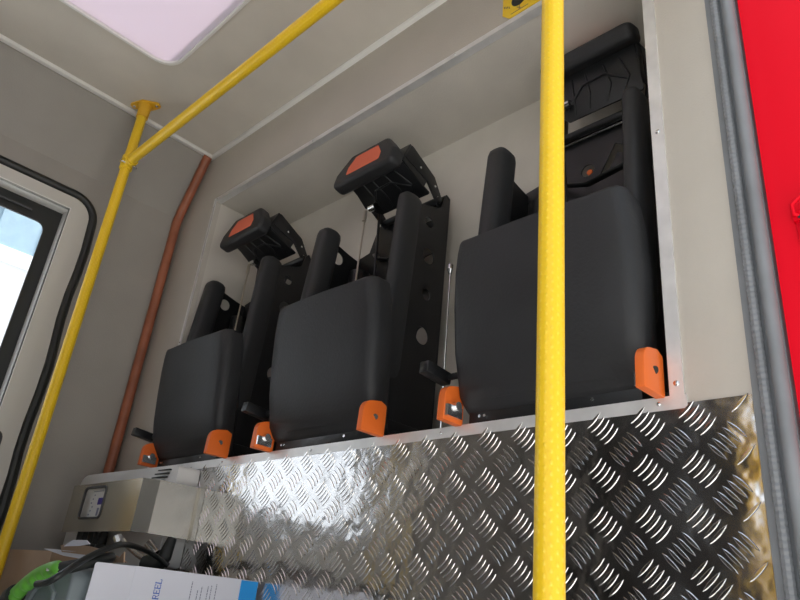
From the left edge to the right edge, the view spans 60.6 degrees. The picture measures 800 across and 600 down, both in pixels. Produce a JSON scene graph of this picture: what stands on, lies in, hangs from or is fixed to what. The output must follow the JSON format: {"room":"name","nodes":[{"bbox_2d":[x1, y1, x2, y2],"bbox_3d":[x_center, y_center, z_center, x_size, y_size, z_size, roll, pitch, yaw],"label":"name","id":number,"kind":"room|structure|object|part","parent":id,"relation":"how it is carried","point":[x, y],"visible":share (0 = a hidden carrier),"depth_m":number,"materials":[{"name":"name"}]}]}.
{"room":"vehicle interior","nodes":[
{"label":"vehicle interior","id":0,"kind":"room"},
{"bbox_2d":[0,41,210,550],"bbox_3d":[-1.979,-0.023,1.414,0.163,2.436,3.000,-18,-34,41],"label":"wall","id":1,"kind":"structure","parent":0,"point":[52,126],"depth_m":2.44,"materials":[{"name":"grey paint"}]},
{"bbox_2d":[0,155,96,529],"bbox_3d":[-1.605,0.322,1.761,0.033,1.976,1.203,-18,-34,41],"label":"door","id":2,"kind":"structure","parent":1,"relation":"in","point":[34,366],"depth_m":2.29,"materials":[{"name":"grey metal"}]},
{"bbox_2d":[0,176,70,408],"bbox_3d":[-1.527,-0.049,2.021,0.077,0.924,0.811,-18,-34,41],"label":"window","id":3,"kind":"structure","parent":2,"relation":"attached to","point":[31,225],"depth_m":2.34,"materials":[{"name":"white"}]},
{"bbox_3d":[-1.536,-0.445,2.181,0.008,0.008,0.705,-18,-34,41],"label":"glass rail","id":4,"kind":"part","parent":3,"relation":"part of","materials":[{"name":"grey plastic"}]},
{"bbox_3d":[-1.558,-0.029,2.036,0.003,0.828,0.735,-18,-34,41],"label":"pane","id":5,"kind":"part","parent":3,"relation":"part of","materials":[{"name":"clear glass"}]},
{"bbox_2d":[0,34,211,160],"bbox_3d":[-1.799,-1.120,1.851,0.020,0.013,3.000,-18,-34,41],"label":"trim","id":6,"kind":"structure","parent":1,"relation":"attached to","point":[4,39],"depth_m":2.46,"materials":[{"name":"white"}]},
{"bbox_2d":[0,0,434,154],"bbox_3d":[-1.100,-1.363,1.216,1.967,0.030,3.000,-18,-34,41],"label":"ceiling","id":7,"kind":"structure","parent":0,"point":[54,31],"depth_m":2.28,"materials":[{"name":"white paint"}]},
{"bbox_2d":[59,0,250,65],"bbox_3d":[-0.807,-1.120,1.616,1.060,0.016,1.182,-18,-34,41],"label":"roof hatch","id":8,"kind":"object","parent":7,"relation":"attached to","point":[167,32],"visible":1,"depth_m":2.14,"materials":[{"name":"white plastic"}]},
{"bbox_2d":[115,0,777,599],"bbox_3d":[-0.133,0.357,1.781,2.080,2.416,0.292,-18,-34,41],"label":"wall","id":9,"kind":"structure","parent":0,"point":[489,100],"depth_m":1.95,"materials":[{"name":"white paint"}]},
{"bbox_2d":[103,154,211,472],"bbox_3d":[-0.911,0.267,2.419,0.162,1.859,0.035,-18,-34,41],"label":"conduit","id":10,"kind":"object","parent":9,"relation":"attached to","point":[112,457],"visible":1,"depth_m":2.54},
{"bbox_2d":[147,202,215,467],"bbox_3d":[-0.753,0.082,2.392,0.016,1.007,0.005,-18,-34,41],"label":"trim","id":11,"kind":"structure","parent":9,"relation":"attached to","point":[214,204],"depth_m":2.47,"materials":[{"name":"metal"}]},
{"bbox_2d":[131,208,310,467],"bbox_3d":[-0.550,0.127,2.274,0.497,0.872,0.308,-18,-34,41],"label":"seat","id":12,"kind":"object","parent":9,"relation":"attached to","point":[224,362],"visible":0.91,"depth_m":2.13,"materials":[{"name":"black plastic"}]},
{"bbox_3d":[-0.819,0.433,2.208,0.060,0.032,0.074,-18,-34,41],"label":"release lever","id":13,"kind":"part","parent":12,"relation":"part of","materials":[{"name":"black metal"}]},
{"bbox_2d":[153,329,242,460],"bbox_3d":[-0.632,0.305,2.122,0.406,0.366,0.130,-18,-34,41],"label":"seat cushion","id":14,"kind":"object","parent":12,"relation":"on","point":[200,391],"depth_m":2.04,"materials":[{"name":"black leather"}]},
{"bbox_3d":[-0.562,0.506,2.128,0.410,0.057,0.231,-18,-34,41],"label":"seat","id":15,"kind":"part","parent":12,"relation":"part of","materials":[{"name":"black metal"}]},
{"bbox_3d":[-0.667,0.271,2.392,0.004,0.648,0.160,-18,-34,41],"label":"panel","id":16,"kind":"part","parent":12,"relation":"part of","materials":[{"name":"black metal"}]},
{"bbox_3d":[-0.404,0.152,2.167,0.004,0.725,0.160,-18,-34,41],"label":"panel","id":17,"kind":"part","parent":12,"relation":"part of","materials":[{"name":"black metal"}]},
{"bbox_3d":[-0.476,0.218,2.343,0.370,0.740,0.004,-18,-34,41],"label":"plate","id":18,"kind":"part","parent":12,"relation":"part of","materials":[{"name":"black metal"}]},
{"bbox_2d":[212,0,446,160],"bbox_3d":[-0.075,-0.798,2.142,1.947,0.015,0.014,-18,-34,41],"label":"trim","id":19,"kind":"structure","parent":9,"relation":"attached to","point":[436,3],"depth_m":2.26,"materials":[{"name":"white"}]},
{"bbox_2d":[241,138,449,452],"bbox_3d":[-0.104,-0.016,1.861,0.479,0.872,0.308,-18,-34,41],"label":"seat","id":20,"kind":"object","parent":9,"relation":"attached to","point":[347,357],"visible":0.97,"depth_m":1.71,"materials":[{"name":"black plastic"}]},
{"bbox_3d":[-0.367,0.289,1.789,0.060,0.032,0.074,-18,-34,41],"label":"release lever","id":21,"kind":"part","parent":20,"relation":"part of","materials":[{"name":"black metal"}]},
{"bbox_2d":[269,275,391,442],"bbox_3d":[-0.180,0.161,1.703,0.406,0.366,0.130,-18,-34,41],"label":"seat cushion","id":22,"kind":"object","parent":20,"relation":"on","point":[332,350],"depth_m":1.63,"materials":[{"name":"black leather"}]},
{"bbox_3d":[-0.215,0.126,1.973,0.004,0.648,0.160,-18,-34,41],"label":"panel","id":23,"kind":"part","parent":20,"relation":"part of","materials":[{"name":"black metal"}]},
{"bbox_3d":[-0.110,0.361,1.709,0.410,0.057,0.231,-18,-34,41],"label":"seat","id":24,"kind":"part","parent":20,"relation":"part of","materials":[{"name":"black metal"}]},
{"bbox_3d":[-0.024,0.073,1.924,0.370,0.740,0.004,-18,-34,41],"label":"plate","id":25,"kind":"part","parent":20,"relation":"part of","materials":[{"name":"black metal"}]},
{"bbox_3d":[0.048,0.008,1.748,0.004,0.725,0.160,-18,-34,41],"label":"panel","id":26,"kind":"part","parent":20,"relation":"part of","materials":[{"name":"black metal"}]},
{"bbox_2d":[214,0,541,203],"bbox_3d":[-0.090,-0.571,2.050,1.716,0.017,0.025,-18,-34,41],"label":"trim","id":27,"kind":"structure","parent":9,"relation":"attached to","point":[535,10],"depth_m":1.97,"materials":[{"name":"metal"}]},
{"bbox_2d":[170,394,687,468],"bbox_3d":[-0.177,0.353,1.610,1.728,0.022,0.028,-18,-34,41],"label":"trim","id":28,"kind":"structure","parent":9,"relation":"attached to","point":[661,404],"depth_m":1.33,"materials":[{"name":"metal"}]},
{"bbox_2d":[165,393,776,599],"bbox_3d":[-0.169,0.623,1.428,1.784,0.637,0.003,-18,-34,41],"label":"plate","id":29,"kind":"object","parent":9,"relation":"attached to","point":[667,504],"visible":0.75,"depth_m":1.19,"materials":[{"name":"silver metal"}]},
{"bbox_2d":[61,465,205,568],"bbox_3d":[-0.818,0.639,2.004,0.598,0.287,0.169,-18,-34,41],"label":"metal box","id":30,"kind":"object","parent":29,"relation":"attached to","point":[156,509],"visible":0.84,"depth_m":1.86,"materials":[{"name":"silver metal"}]},
{"bbox_2d":[76,532,82,539],"bbox_3d":[-0.969,0.733,2.064,0.032,0.090,0.032,-18,-34,41],"label":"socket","id":31,"kind":"object","parent":30,"relation":"attached to","point":[79,535],"depth_m":2.06,"materials":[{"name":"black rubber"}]},
{"bbox_2d":[81,532,88,539],"bbox_3d":[-0.940,0.724,2.038,0.032,0.090,0.032,-18,-34,41],"label":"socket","id":32,"kind":"object","parent":30,"relation":"attached to","point":[84,535],"depth_m":2.04,"materials":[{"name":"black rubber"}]},
{"bbox_2d":[86,532,93,545],"bbox_3d":[-0.911,0.715,2.011,0.032,0.090,0.032,-18,-34,41],"label":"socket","id":33,"kind":"object","parent":30,"relation":"attached to","point":[89,535],"depth_m":2.01,"materials":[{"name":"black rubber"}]},
{"bbox_2d":[89,532,99,546],"bbox_3d":[-0.883,0.706,1.985,0.032,0.090,0.032,-18,-34,41],"label":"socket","id":34,"kind":"object","parent":30,"relation":"attached to","point":[93,538],"depth_m":1.98,"materials":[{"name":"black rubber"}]},
{"bbox_3d":[-0.872,0.586,1.976,0.112,0.089,0.002,-18,-34,41],"label":"display panel","id":35,"kind":"part","parent":30,"relation":"part of","materials":[{"name":"white plastic"}]},
{"bbox_2d":[33,542,169,587],"bbox_3d":[-0.611,0.582,1.492,0.075,0.111,0.541,3,-25,7],"label":"power cable","id":36,"kind":"object","parent":30,"relation":"attached to","point":[39,583],"visible":1,"depth_m":1.33,"materials":[{"name":"black rubber"}]},
{"bbox_2d":[95,531,108,547],"bbox_3d":[-0.854,0.697,1.958,0.032,0.090,0.032,-18,-34,41],"label":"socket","id":37,"kind":"object","parent":30,"relation":"attached to","point":[101,538],"depth_m":1.96,"materials":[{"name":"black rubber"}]},
{"bbox_2d":[502,0,539,18],"bbox_3d":[0.333,-0.785,1.689,0.192,0.146,0.003,-18,-34,41],"label":"warning sign","id":38,"kind":"object","parent":9,"relation":"attached to","point":[511,8],"visible":1,"depth_m":1.71,"materials":[{"name":"yellow plastic"}]},
{"bbox_2d":[419,22,668,427],"bbox_3d":[0.299,-0.191,1.516,0.617,0.979,0.310,-18,-34,41],"label":"seat","id":39,"kind":"object","parent":9,"relation":"attached to","point":[615,341],"visible":0.77,"depth_m":1.29,"materials":[{"name":"black plastic"}]},
{"bbox_3d":[0.085,0.144,1.370,0.060,0.032,0.074,-18,-34,41],"label":"release lever","id":40,"kind":"part","parent":39,"relation":"part of","materials":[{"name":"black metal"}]},
{"bbox_3d":[0.237,-0.019,1.554,0.004,0.648,0.160,-18,-34,41],"label":"panel","id":41,"kind":"part","parent":39,"relation":"part of","materials":[{"name":"black metal"}]},
{"bbox_2d":[454,185,656,414],"bbox_3d":[0.272,0.016,1.284,0.406,0.366,0.130,-18,-34,41],"label":"seat cushion","id":42,"kind":"object","parent":39,"relation":"on","point":[611,278],"depth_m":1.22,"materials":[{"name":"black leather"}]},
{"bbox_3d":[0.342,0.217,1.290,0.410,0.057,0.231,-18,-34,41],"label":"seat","id":43,"kind":"part","parent":39,"relation":"part of","materials":[{"name":"black metal"}]},
{"bbox_3d":[0.428,-0.072,1.505,0.370,0.740,0.004,-18,-34,41],"label":"plate","id":44,"kind":"part","parent":39,"relation":"part of","materials":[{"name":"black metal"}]},
{"bbox_3d":[0.484,-0.403,1.619,0.250,0.007,0.007,-18,-34,41],"label":"hinge rod","id":45,"kind":"part","parent":39,"relation":"part of","materials":[{"name":"black metal"}]},
{"bbox_3d":[0.500,-0.137,1.329,0.004,0.725,0.160,-18,-34,41],"label":"panel","id":46,"kind":"part","parent":39,"relation":"part of","materials":[{"name":"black metal"}]},
{"bbox_2d":[642,0,684,400],"bbox_3d":[0.491,-0.412,1.311,0.024,1.257,0.028,-18,-34,41],"label":"trim","id":47,"kind":"structure","parent":9,"relation":"attached to","point":[666,249],"depth_m":1.18,"materials":[{"name":"metal"}]},
{"bbox_2d":[737,0,799,414],"bbox_3d":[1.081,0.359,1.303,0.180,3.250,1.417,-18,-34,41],"label":"door","id":48,"kind":"structure","parent":0,"point":[770,28],"depth_m":1.10,"materials":[{"name":"red paint"}]},
{"bbox_3d":[-1.387,0.867,0.236,2.100,0.040,3.000,-18,-34,41],"label":"floor","id":49,"kind":"structure","parent":0,"visible":0},
{"bbox_2d":[0,99,160,578],"bbox_3d":[-1.058,0.368,2.022,0.109,2.414,0.067,-8,-28,28],"label":"pole","id":50,"kind":"object","parent":49,"relation":"on","point":[144,107],"visible":0.94,"depth_m":2.12,"materials":[{"name":"yellow metal"}]},
{"bbox_2d":[128,0,343,163],"bbox_3d":[-0.339,-0.682,1.841,1.702,0.034,0.034,-18,-34,41],"label":"grab rail","id":51,"kind":"object","parent":50,"relation":"attached to","point":[319,10],"visible":1,"depth_m":1.93,"materials":[{"name":"yellow metal"}]},
{"bbox_2d":[533,0,565,599],"bbox_3d":[0.193,-0.028,0.874,0.111,2.414,0.071,-6,-27,25],"label":"pole","id":52,"kind":"object","parent":49,"relation":"on","point":[549,544],"visible":1,"depth_m":0.83,"materials":[{"name":"yellow metal"}]},
{"bbox_3d":[-0.655,1.082,1.247,1.200,0.559,0.561,-18,-34,41],"label":"storage bench","id":53,"kind":"object","parent":49,"relation":"on","visible":0},
{"bbox_2d":[0,549,78,595],"bbox_3d":[-0.990,0.836,1.831,0.350,0.303,0.105,-18,-34,41],"label":"carton","id":54,"kind":"object","parent":53,"relation":"on","point":[19,563],"visible":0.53,"depth_m":1.85,"materials":[{"name":"brown cardboard"}]},
{"bbox_2d":[24,568,93,599],"bbox_3d":[-0.707,0.678,1.381,0.266,0.266,0.098,-18,-34,41],"label":"case","id":55,"kind":"object","parent":53,"relation":"on","point":[73,586],"visible":0.38,"depth_m":1.33,"materials":[{"name":"grey"}]},
{"bbox_2d":[0,552,115,599],"bbox_3d":[-0.710,0.594,1.405,0.311,0.163,0.148,-18,-34,41],"label":"grip","id":56,"kind":"object","parent":55,"relation":"attached to","point":[18,591],"visible":0.88,"depth_m":1.35,"materials":[{"name":"green plastic"}]},
{"bbox_3d":[-0.719,0.559,1.350,0.204,0.090,0.028,-18,-34,41],"label":"green handle","id":57,"kind":"part","parent":56,"relation":"part of","materials":[{"name":"green plastic"}]},
{"bbox_2d":[45,540,126,567],"bbox_3d":[-0.702,0.721,1.543,0.485,0.326,0.128,-18,-34,41],"label":"carton","id":58,"kind":"object","parent":53,"relation":"on","point":[74,548],"visible":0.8,"depth_m":1.58,"materials":[{"name":"white"}]},
{"bbox_2d":[85,562,257,599],"bbox_3d":[-0.509,0.714,1.425,0.101,0.279,0.388,-18,-34,41],"label":"carton","id":59,"kind":"object","parent":53,"relation":"on","point":[109,581],"visible":1,"depth_m":1.41,"materials":[{"name":"white cardboard"}]},
{"bbox_2d":[189,581,216,599],"bbox_3d":[-0.427,0.658,1.458,0.001,0.104,0.062,-18,-34,41],"label":"print","id":60,"kind":"object","parent":59,"relation":"attached to","point":[198,590],"depth_m":1.47,"materials":[{"name":"grey"}]},
{"bbox_3d":[-0.523,-0.494,0.067,0.040,2.446,3.000,-18,-34,41],"label":"wall","id":61,"kind":"structure","parent":0,"visible":0},
{"bbox_2d":[704,0,799,599],"bbox_3d":[0.526,0.054,0.988,0.050,2.470,0.041,-18,-34,41],"label":"seal","id":62,"kind":"object","parent":61,"relation":"attached to","point":[777,417],"visible":1,"depth_m":1.00,"materials":[{"name":"grey rubber"}]}
]}

